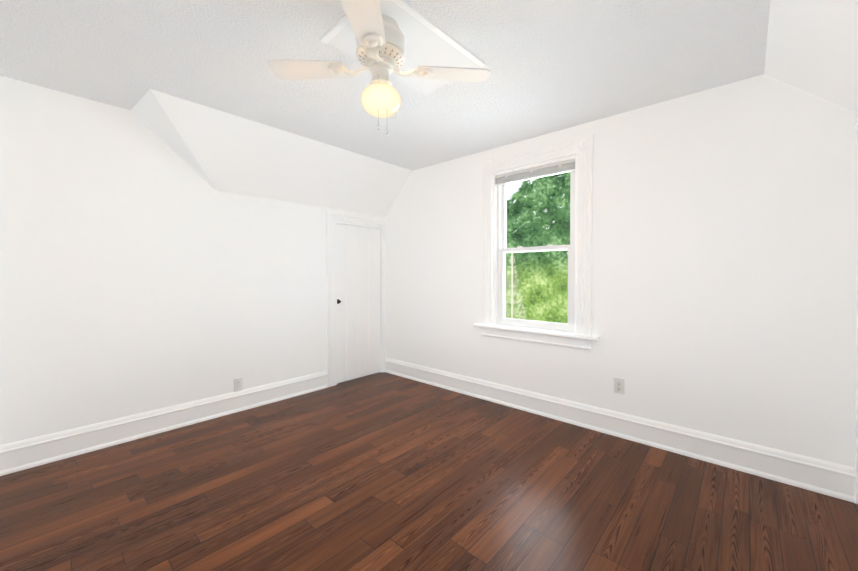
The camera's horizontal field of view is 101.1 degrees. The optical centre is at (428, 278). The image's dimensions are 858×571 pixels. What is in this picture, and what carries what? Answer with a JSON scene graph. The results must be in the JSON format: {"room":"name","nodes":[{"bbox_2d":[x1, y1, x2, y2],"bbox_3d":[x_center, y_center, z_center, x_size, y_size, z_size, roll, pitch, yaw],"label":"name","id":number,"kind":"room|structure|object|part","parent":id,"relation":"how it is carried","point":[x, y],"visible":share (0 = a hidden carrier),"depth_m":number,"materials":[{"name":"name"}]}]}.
{"room":"empty bedroom","nodes":[
{"label":"empty bedroom","id":0,"kind":"room"},
{"bbox_2d":[0,76,384,444],"bbox_3d":[-1.924,-0.069,3.043,0.250,2.720,4.355,1,1,42],"label":"wall","id":1,"kind":"structure","parent":0,"point":[144,267],"depth_m":2.56,"materials":[{"name":"white paint"}]},
{"bbox_2d":[0,371,327,475],"bbox_3d":[-1.850,1.083,2.930,0.027,0.178,2.279,1,1,42],"label":"baseboard","id":2,"kind":"structure","parent":1,"relation":"attached to","point":[16,456],"depth_m":2.61,"materials":[{"name":"white paint"}]},
{"bbox_2d":[234,378,241,391],"bbox_3d":[-1.687,0.938,3.125,0.008,0.114,0.070,1,1,42],"label":"electrical outlet","id":3,"kind":"object","parent":1,"relation":"attached to","point":[237,384],"visible":1,"depth_m":3.12,"materials":[{"name":"white plastic"}]},
{"bbox_2d":[326,210,385,386],"bbox_3d":[-0.834,0.209,4.102,0.078,1.899,0.829,1,1,42],"label":"trim","id":4,"kind":"structure","parent":1,"relation":"attached to","point":[333,218],"depth_m":3.84,"materials":[{"name":"white paint"}]},
{"bbox_2d":[337,224,379,382],"bbox_3d":[-0.810,0.273,4.111,0.076,1.760,0.644,1,1,42],"label":"closet door","id":5,"kind":"structure","parent":1,"relation":"in","point":[358,301],"depth_m":4.11,"materials":[{"name":"white paint"}]},
{"bbox_2d":[131,89,411,216],"bbox_3d":[-1.167,-1.021,3.374,0.540,0.545,2.535,1,1,42],"label":"ceiling","id":6,"kind":"structure","parent":0,"point":[218,150],"depth_m":3.06,"materials":[{"name":"white paint"}]},
{"bbox_2d":[0,0,770,170],"bbox_3d":[-0.420,-1.314,1.680,4.290,0.200,4.355,1,1,42],"label":"ceiling","id":7,"kind":"structure","parent":0,"point":[554,65],"depth_m":1.96,"materials":[{"name":"white paint"}]},
{"bbox_2d":[267,0,490,134],"bbox_3d":[-0.253,-0.947,1.720,0.829,0.534,0.880,1,1,42],"label":"ceiling fan","id":8,"kind":"object","parent":7,"relation":"hanging from","point":[380,48],"visible":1,"depth_m":1.66,"materials":[{"name":"white metal"}]},
{"bbox_3d":[-0.232,-0.859,1.708,0.194,0.147,0.194,1,1,42],"label":"globe","id":9,"kind":"part","parent":8,"relation":"part of","materials":[{"name":"white glass"}]},
{"bbox_2d":[321,0,479,94],"bbox_3d":[-0.114,-1.215,1.891,0.509,0.003,0.790,1,1,42],"label":"ceiling panel","id":10,"kind":"object","parent":7,"relation":"attached to","point":[425,45],"visible":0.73,"depth_m":1.86,"materials":[{"name":"white paint"}]},
{"bbox_2d":[321,0,485,66],"bbox_3d":[-0.124,-1.210,1.880,0.509,0.012,0.761,1,1,42],"label":"trim","id":11,"kind":"structure","parent":7,"relation":"attached to","point":[341,24],"depth_m":1.71,"materials":[{"name":"white paint"}]},
{"bbox_2d":[0,372,857,570],"bbox_3d":[-0.420,1.246,1.709,4.290,0.120,4.355,1,1,42],"label":"floor","id":12,"kind":"structure","parent":0,"point":[383,471],"depth_m":1.88,"materials":[{"name":"brown wood"}]},
{"bbox_2d":[385,74,857,467],"bbox_3d":[0.951,-0.071,3.222,4.290,2.720,0.250,1,1,42],"label":"wall","id":13,"kind":"structure","parent":0,"point":[724,257],"depth_m":2.33,"materials":[{"name":"white paint"}]},
{"bbox_2d":[473,133,598,349],"bbox_3d":[0.927,-0.286,3.130,1.125,1.682,0.234,1,1,42],"label":"window","id":14,"kind":"structure","parent":13,"relation":"in","point":[581,148],"depth_m":3.02,"materials":[{"name":"white paint"}]},
{"bbox_2d":[495,158,574,185],"bbox_3d":[0.910,-0.927,3.103,0.737,0.092,0.031,1,1,42],"label":"window blind","id":15,"kind":"object","parent":14,"relation":"attached to","point":[565,166],"visible":0.94,"depth_m":3.07,"materials":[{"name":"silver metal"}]},
{"bbox_3d":[0.952,-0.261,3.158,0.745,1.430,0.090,1,1,42],"label":"window sash","id":16,"kind":"part","parent":14,"relation":"part of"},
{"bbox_2d":[614,377,623,394],"bbox_3d":[1.419,0.800,2.638,0.070,0.114,0.008,1,1,42],"label":"outlet","id":17,"kind":"object","parent":13,"relation":"attached to","point":[618,385],"visible":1,"depth_m":2.64,"materials":[{"name":"white plastic"}]},
{"bbox_2d":[384,357,854,502],"bbox_3d":[0.858,1.081,3.132,3.790,0.178,0.027,1,1,42],"label":"baseboard","id":18,"kind":"structure","parent":13,"relation":"attached to","point":[831,479],"depth_m":2.44,"materials":[{"name":"white paint"}]},
{"bbox_2d":[764,0,857,112],"bbox_3d":[0.871,-1.050,0.524,0.440,0.420,4.055,1,1,42],"label":"ceiling","id":19,"kind":"structure","parent":0,"point":[812,47],"depth_m":1.64,"materials":[{"name":"white paint"}]},
{"bbox_3d":[1.083,-0.038,0.345,0.250,2.720,4.355,1,1,42],"label":"wall","id":20,"kind":"structure","parent":0,"visible":0},
{"bbox_2d":[855,124,857,503],"bbox_3d":[1.928,0.187,1.451,0.082,2.004,1.085,1,1,42],"label":"door frame","id":21,"kind":"structure","parent":20,"relation":"attached to","point":[856,450],"depth_m":1.86,"materials":[{"name":"white paint"}]},
{"label":"outside","id":22,"kind":"structure","parent":0,"visible":0},
{"bbox_2d":[506,172,569,322],"bbox_3d":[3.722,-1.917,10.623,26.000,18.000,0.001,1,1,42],"label":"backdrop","id":23,"kind":"structure","parent":22,"point":[532,259],"depth_m":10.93,"materials":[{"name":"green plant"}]}
]}

